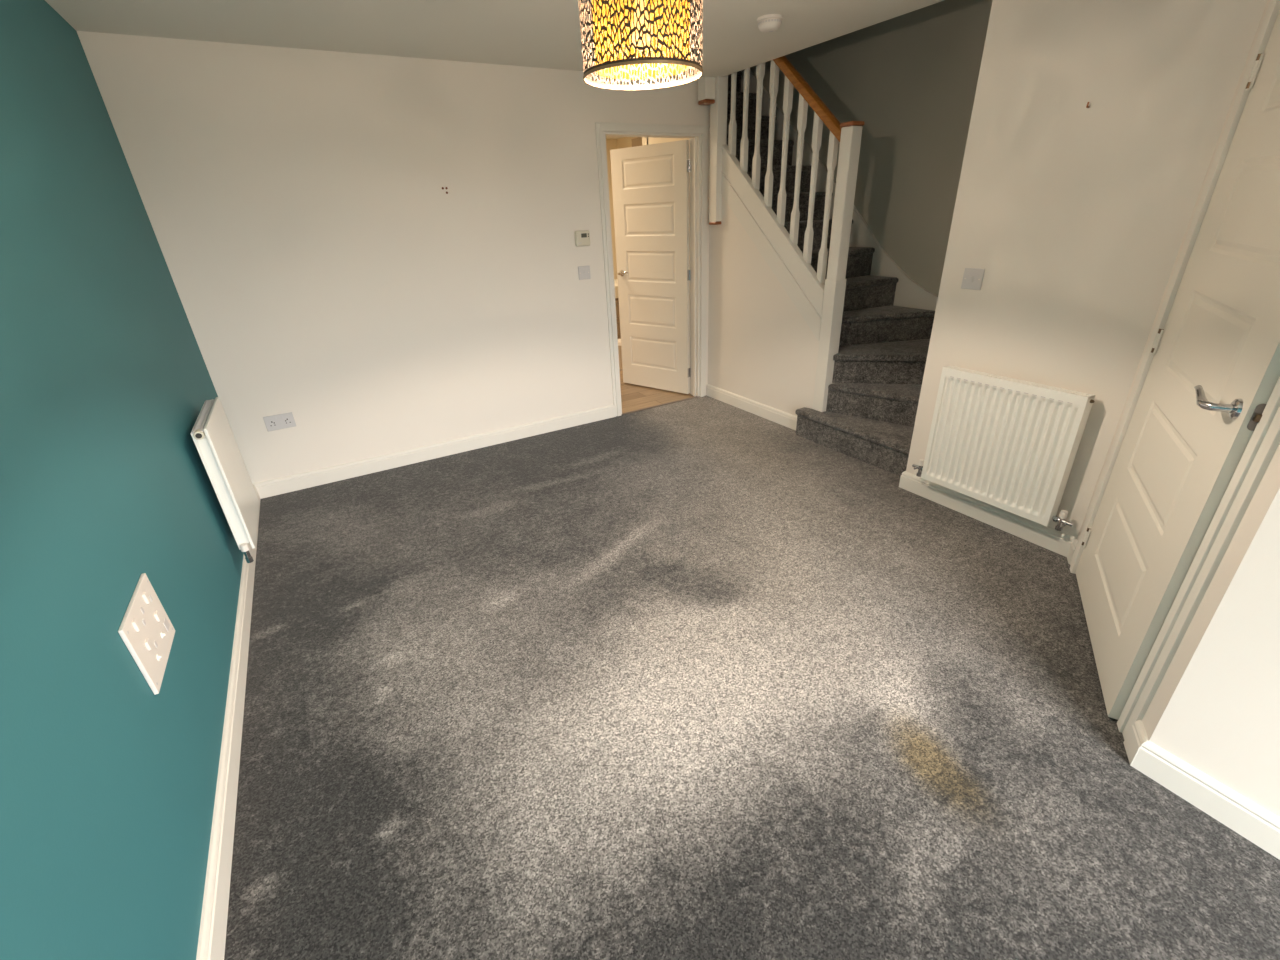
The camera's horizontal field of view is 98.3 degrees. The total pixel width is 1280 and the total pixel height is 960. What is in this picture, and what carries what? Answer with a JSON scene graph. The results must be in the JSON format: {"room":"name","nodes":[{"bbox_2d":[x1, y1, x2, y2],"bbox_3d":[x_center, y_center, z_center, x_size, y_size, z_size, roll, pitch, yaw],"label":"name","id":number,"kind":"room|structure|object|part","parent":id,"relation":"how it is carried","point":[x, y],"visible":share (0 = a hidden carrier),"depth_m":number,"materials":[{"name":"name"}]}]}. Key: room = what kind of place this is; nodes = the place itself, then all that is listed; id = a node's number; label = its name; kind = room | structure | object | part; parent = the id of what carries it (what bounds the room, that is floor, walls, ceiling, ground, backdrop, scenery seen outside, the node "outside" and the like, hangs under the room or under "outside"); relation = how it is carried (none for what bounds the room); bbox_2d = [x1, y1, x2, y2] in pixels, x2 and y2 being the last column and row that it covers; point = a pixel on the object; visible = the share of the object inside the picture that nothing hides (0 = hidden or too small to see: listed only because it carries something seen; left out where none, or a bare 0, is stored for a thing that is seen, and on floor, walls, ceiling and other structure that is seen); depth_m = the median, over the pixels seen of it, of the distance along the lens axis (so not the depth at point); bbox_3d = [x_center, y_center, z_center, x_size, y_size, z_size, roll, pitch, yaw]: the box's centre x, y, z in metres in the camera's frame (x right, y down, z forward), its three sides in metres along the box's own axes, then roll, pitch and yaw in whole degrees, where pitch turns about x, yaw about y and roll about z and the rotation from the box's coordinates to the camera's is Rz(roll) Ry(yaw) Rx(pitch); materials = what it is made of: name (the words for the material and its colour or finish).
{"room":"living room","nodes":[
{"label":"living room","id":0,"kind":"room"},
{"bbox_2d":[0,0,243,959],"bbox_3d":[-0.975,0.035,0.533,0.120,2.578,6.120,-16,29,-26],"label":"wall","id":1,"kind":"structure","parent":0,"point":[108,783],"depth_m":1.31,"materials":[{"name":"teal paint"}]},
{"bbox_2d":[118,573,174,694],"bbox_3d":[-1.239,0.382,1.403,0.016,0.198,0.268,-16,29,-26],"label":"socket","id":2,"kind":"object","parent":1,"relation":"attached to","point":[145,629],"visible":1,"depth_m":1.38,"materials":[{"name":"white plastic"}]},
{"bbox_2d":[163,617,169,630],"bbox_3d":[-1.285,0.392,1.502,0.002,0.028,0.030,-16,29,-26],"label":"socket","id":3,"kind":"object","parent":2,"relation":"attached to","point":[166,623],"depth_m":1.50,"materials":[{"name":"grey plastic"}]},
{"bbox_2d":[190,397,258,562],"bbox_3d":[-1.878,-0.012,2.510,0.096,0.612,0.589,-16,29,-26],"label":"radiator","id":4,"kind":"object","parent":1,"relation":"attached to","point":[211,433],"visible":1,"depth_m":2.38,"materials":[{"name":"white metal"}]},
{"bbox_2d":[191,399,214,433],"bbox_3d":[-1.873,-0.282,2.383,0.042,0.006,0.520,-16,29,-26],"label":"grille","id":5,"kind":"object","parent":4,"relation":"attached to","point":[204,423],"depth_m":2.32,"materials":[{"name":"white metal"}]},
{"bbox_3d":[-1.879,-0.033,2.492,0.010,0.540,0.518,-16,29,-26],"label":"panel","id":6,"kind":"part","parent":4,"relation":"part of","materials":[{"name":"white metal"}]},
{"bbox_3d":[-1.735,0.057,2.304,0.045,0.490,0.004,-16,29,-26],"label":"panel","id":7,"kind":"part","parent":4,"relation":"part of","materials":[{"name":"white metal"}]},
{"bbox_2d":[196,484,259,959],"bbox_3d":[-0.835,1.135,1.047,0.016,0.101,6.000,-16,29,-26],"label":"baseboard","id":8,"kind":"structure","parent":1,"relation":"attached to","point":[213,924],"depth_m":1.57,"materials":[{"name":"white wood"}]},
{"bbox_2d":[77,31,709,483],"bbox_3d":[-0.959,-1.373,3.729,3.446,2.328,0.120,-16,29,-26],"label":"wall","id":9,"kind":"structure","parent":0,"point":[323,270],"depth_m":3.29,"materials":[{"name":"white paint"}]},
{"bbox_2d":[263,412,295,430],"bbox_3d":[-2.165,-0.350,3.327,0.152,0.090,0.012,-16,29,-26],"label":"double socket","id":10,"kind":"object","parent":9,"relation":"attached to","point":[285,420],"visible":1,"depth_m":3.32,"materials":[{"name":"grey plastic"}]},
{"bbox_2d":[253,405,615,498],"bbox_3d":[-1.281,-0.246,3.945,2.510,0.101,0.016,-16,29,-26],"label":"baseboard","id":11,"kind":"structure","parent":9,"relation":"attached to","point":[278,486],"depth_m":3.83,"materials":[{"name":"white wood"}]},
{"bbox_2d":[574,230,589,246],"bbox_3d":[-0.400,-1.683,3.855,0.112,0.100,0.029,-16,29,-26],"label":"thermostat","id":12,"kind":"object","parent":9,"relation":"attached to","point":[582,238],"visible":1,"depth_m":3.84,"materials":[{"name":"beige plastic"}]},
{"bbox_2d":[578,266,590,279],"bbox_3d":[-0.397,-1.482,3.957,0.090,0.090,0.014,-16,29,-26],"label":"light switch","id":13,"kind":"object","parent":9,"relation":"attached to","point":[583,271],"visible":1,"depth_m":3.95,"materials":[{"name":"grey plastic"}]},
{"bbox_2d":[595,122,707,415],"bbox_3d":[0.114,-1.571,4.323,0.919,2.037,0.141,-16,29,-26],"label":"door frame","id":14,"kind":"structure","parent":9,"relation":"attached to","point":[697,135],"depth_m":4.20,"materials":[{"name":"white wood"}]},
{"bbox_2d":[610,140,690,393],"bbox_3d":[0.086,-1.731,4.730,0.761,1.950,0.109,17,32,35],"label":"door","id":15,"kind":"structure","parent":14,"relation":"in","point":[650,183],"depth_m":4.67,"materials":[{"name":"beige paint"}]},
{"bbox_2d":[45,0,943,138],"bbox_3d":[0.126,-2.130,2.227,4.370,0.250,9.200,-16,29,-26],"label":"ceiling","id":16,"kind":"structure","parent":0,"point":[525,33],"depth_m":2.58,"materials":[{"name":"white paint"}]},
{"bbox_2d":[578,0,702,89],"bbox_3d":[-0.002,-1.321,1.412,0.328,0.484,0.328,-16,29,-26],"label":"pendant lamp","id":17,"kind":"object","parent":16,"relation":"hanging from","point":[632,59],"visible":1,"depth_m":1.42,"materials":[{"name":"yellow"}]},
{"bbox_2d":[698,76,714,104],"bbox_3d":[0.465,-2.711,3.859,0.090,0.152,0.090,-16,29,-26],"label":"newel post","id":18,"kind":"object","parent":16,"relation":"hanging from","point":[706,85],"visible":1,"depth_m":3.83,"materials":[{"name":"white wood"}]},
{"bbox_2d":[757,14,782,32],"bbox_3d":[0.628,-2.203,2.678,0.124,0.051,0.124,-16,29,-26],"label":"smoke detector","id":19,"kind":"object","parent":16,"relation":"attached to","point":[768,23],"visible":1,"depth_m":2.64,"materials":[{"name":"white plastic"}]},
{"bbox_3d":[0.628,-2.198,2.681,0.110,0.036,0.110,-16,29,-26],"label":"casing","id":20,"kind":"part","parent":19,"relation":"part of","materials":[{"name":"white plastic"}]},
{"bbox_3d":[0.627,-2.220,2.670,0.124,0.014,0.124,-16,29,-26],"label":"plate","id":21,"kind":"part","parent":19,"relation":"part of","materials":[{"name":"white plastic"}]},
{"bbox_2d":[606,137,689,278],"bbox_3d":[-0.974,-2.177,5.394,3.500,2.328,3.080,-16,29,-26],"label":"wall","id":22,"kind":"structure","parent":0,"point":[625,142],"depth_m":6.77,"materials":[{"name":"beige paint"}]},
{"bbox_2d":[631,137,641,146],"bbox_3d":[0.107,-3.546,5.989,0.298,0.280,0.270,-16,29,-26],"label":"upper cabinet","id":23,"kind":"object","parent":22,"relation":"attached to","point":[636,141],"visible":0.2,"depth_m":5.89,"materials":[{"name":"beige"}]},
{"bbox_2d":[620,371,694,412],"bbox_3d":[-0.852,-1.129,5.872,3.400,0.016,3.200,-16,29,-26],"label":"floor","id":24,"kind":"structure","parent":0,"point":[633,397],"depth_m":4.97,"materials":[{"name":"brown wood"}]},
{"bbox_2d":[615,298,620,338],"bbox_3d":[-0.143,-1.813,6.418,0.950,0.680,0.617,-16,29,-26],"label":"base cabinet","id":25,"kind":"object","parent":24,"relation":"on","point":[616,299],"visible":0.02,"depth_m":6.02,"materials":[{"name":"beige"}]},
{"bbox_2d":[614,279,617,297],"bbox_3d":[-0.157,-2.177,6.248,0.980,0.124,0.610,-16,29,-26],"label":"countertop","id":26,"kind":"structure","parent":25,"relation":"on","point":[615,280],"depth_m":5.90,"materials":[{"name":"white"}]},
{"bbox_3d":[-0.017,-1.925,6.101,0.936,0.185,0.022,-16,29,-26],"label":"drawer","id":27,"kind":"part","parent":25,"relation":"part of","materials":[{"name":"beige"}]},
{"bbox_3d":[-0.009,-1.747,6.187,0.936,0.190,0.022,-16,29,-26],"label":"drawer","id":28,"kind":"part","parent":25,"relation":"part of","materials":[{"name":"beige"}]},
{"bbox_2d":[618,339,622,370],"bbox_3d":[-0.200,-1.329,5.846,0.216,0.312,0.216,-16,29,-26],"label":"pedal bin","id":29,"kind":"object","parent":24,"relation":"on","point":[619,340],"visible":0.1,"depth_m":5.76,"materials":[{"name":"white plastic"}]},
{"bbox_2d":[621,396,699,414],"bbox_3d":[0.187,-0.639,4.738,0.821,0.014,0.028,-16,29,-26],"label":"threshold","id":30,"kind":"object","parent":24,"relation":"on","point":[695,396],"visible":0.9,"depth_m":4.72,"materials":[{"name":"brown wood"}]},
{"bbox_2d":[224,395,1279,959],"bbox_3d":[0.643,0.745,1.826,3.446,0.001,6.000,-16,29,-26],"label":"floor","id":31,"kind":"structure","parent":0,"point":[699,678],"depth_m":1.76,"materials":[{"name":"grey carpet"}]},
{"bbox_2d":[708,196,818,415],"bbox_3d":[0.898,-1.329,4.094,0.050,1.736,1.225,-16,29,-26],"label":"wall","id":32,"kind":"structure","parent":0,"point":[761,348],"depth_m":4.17,"materials":[{"name":"white paint"}]},
{"bbox_2d":[706,384,796,429],"bbox_3d":[0.894,-0.592,4.451,0.016,0.101,1.175,-16,29,-26],"label":"baseboard","id":33,"kind":"structure","parent":32,"relation":"attached to","point":[788,420],"depth_m":4.42,"materials":[{"name":"white wood"}]},
{"bbox_2d":[750,0,992,295],"bbox_3d":[0.646,-3.200,4.487,1.134,4.820,5.420,-16,29,-26],"label":"wall","id":34,"kind":"structure","parent":0,"point":[911,78],"depth_m":3.78,"materials":[{"name":"grey paint"}]},
{"bbox_2d":[906,0,1266,537],"bbox_3d":[2.119,-2.049,2.082,1.110,4.720,0.870,-16,29,-26],"label":"wall","id":35,"kind":"structure","parent":0,"point":[1076,217],"depth_m":2.17,"materials":[{"name":"white paint"}]},
{"bbox_2d":[961,268,984,289],"bbox_3d":[1.544,-0.934,2.569,0.014,0.092,0.092,-16,29,-26],"label":"light switch","id":36,"kind":"object","parent":35,"relation":"attached to","point":[972,277],"visible":1,"depth_m":2.56,"materials":[{"name":"grey plastic"}]},
{"bbox_2d":[899,471,1075,556],"bbox_3d":[1.726,0.150,2.837,0.016,0.101,0.882,-16,29,-26],"label":"baseboard","id":37,"kind":"structure","parent":35,"relation":"attached to","point":[1059,542],"depth_m":2.77,"materials":[{"name":"white wood"}]},
{"bbox_2d":[912,365,1094,530],"bbox_3d":[1.694,-0.179,2.614,0.100,0.611,0.778,-16,29,-26],"label":"radiator","id":38,"kind":"object","parent":35,"relation":"attached to","point":[1011,445],"visible":1,"depth_m":2.54,"materials":[{"name":"white metal"}]},
{"bbox_3d":[1.681,-0.180,2.607,0.048,0.590,0.610,-16,29,-26],"label":"panel","id":39,"kind":"part","parent":38,"relation":"part of","materials":[{"name":"white metal"}]},
{"bbox_2d":[947,365,1094,398],"bbox_3d":[1.667,-0.446,2.477,0.044,0.007,0.622,-16,29,-26],"label":"grille","id":40,"kind":"object","parent":38,"relation":"attached to","point":[1043,389],"depth_m":2.44,"materials":[{"name":"white metal"}]},
{"bbox_3d":[1.838,-0.079,2.360,0.048,0.578,0.004,-16,29,-26],"label":"panel","id":41,"kind":"part","parent":38,"relation":"part of","materials":[{"name":"white metal"}]},
{"bbox_2d":[1077,0,1279,739],"bbox_3d":[1.691,-0.435,1.536,0.100,2.328,1.163,10,29,25],"label":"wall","id":42,"kind":"structure","parent":0,"point":[1269,485],"depth_m":1.41,"materials":[{"name":"white paint"}]},
{"bbox_2d":[1067,538,1077,563],"bbox_3d":[1.934,0.317,2.470,0.016,0.101,0.069,10,29,25],"label":"baseboard","id":43,"kind":"structure","parent":42,"relation":"attached to","point":[1075,541],"depth_m":2.46,"materials":[{"name":"white wood"}]},
{"bbox_2d":[1123,720,1148,765],"bbox_3d":[1.436,0.761,1.601,0.016,0.101,0.085,10,29,25],"label":"baseboard","id":44,"kind":"structure","parent":42,"relation":"attached to","point":[1137,734],"depth_m":1.60,"materials":[{"name":"white wood"}]},
{"bbox_2d":[1070,0,1279,739],"bbox_3d":[1.698,-0.332,1.588,0.141,2.056,1.019,10,29,25],"label":"door frame","id":45,"kind":"structure","parent":42,"relation":"attached to","point":[1264,441],"depth_m":1.55,"materials":[{"name":"white wood"}]},
{"bbox_2d":[1075,10,1279,719],"bbox_3d":[1.622,-0.318,1.640,0.110,1.968,0.880,12,29,27],"label":"door","id":46,"kind":"structure","parent":42,"relation":"in","point":[1212,376],"depth_m":1.60,"materials":[{"name":"beige paint"}]},
{"bbox_3d":[1.442,-0.208,1.397,0.060,0.038,0.127,12,29,27],"label":"lever","id":47,"kind":"part","parent":46,"relation":"part of","materials":[{"name":"silver metal"}]},
{"bbox_3d":[1.444,-0.173,1.344,0.010,0.051,0.051,12,29,27],"label":"handle","id":48,"kind":"part","parent":46,"relation":"part of","materials":[{"name":"silver metal"}]},
{"bbox_3d":[1.440,-0.146,1.289,0.022,0.066,0.003,12,29,27],"label":"latch plate","id":49,"kind":"part","parent":46,"relation":"part of","materials":[{"name":"silver metal"}]},
{"bbox_2d":[1149,488,1279,817],"bbox_3d":[2.032,0.205,0.180,0.100,2.328,2.391,-16,29,-26],"label":"wall","id":50,"kind":"structure","parent":0,"point":[1222,717],"depth_m":1.35,"materials":[{"name":"white paint"}]},
{"bbox_2d":[1130,741,1279,859],"bbox_3d":[2.026,1.201,0.634,0.016,0.101,2.401,-16,29,-26],"label":"baseboard","id":51,"kind":"structure","parent":50,"relation":"attached to","point":[1248,819],"depth_m":1.45,"materials":[{"name":"white"}]},
{"bbox_3d":[1.607,-0.486,4.301,1.024,0.020,2.220,-16,29,-26],"label":"floor","id":52,"kind":"structure","parent":0,"visible":0},
{"bbox_2d":[709,56,937,476],"bbox_3d":[1.185,-1.934,4.061,1.024,2.828,3.097,-16,29,-26],"label":"staircase","id":53,"kind":"structure","parent":52,"relation":"on","point":[872,323],"depth_m":3.75,"materials":[{"name":"grey carpet"}]},
{"bbox_3d":[0.892,-2.571,3.417,0.066,0.949,1.056,-16,29,-26],"label":"handrail","id":54,"kind":"part","parent":53,"relation":"part of","materials":[{"name":"brown wood"}]},
{"bbox_3d":[1.245,-1.165,3.555,0.096,1.880,0.090,-16,29,-26],"label":"newel post","id":55,"kind":"part","parent":53,"relation":"part of","materials":[{"name":"white wood"}]}
]}

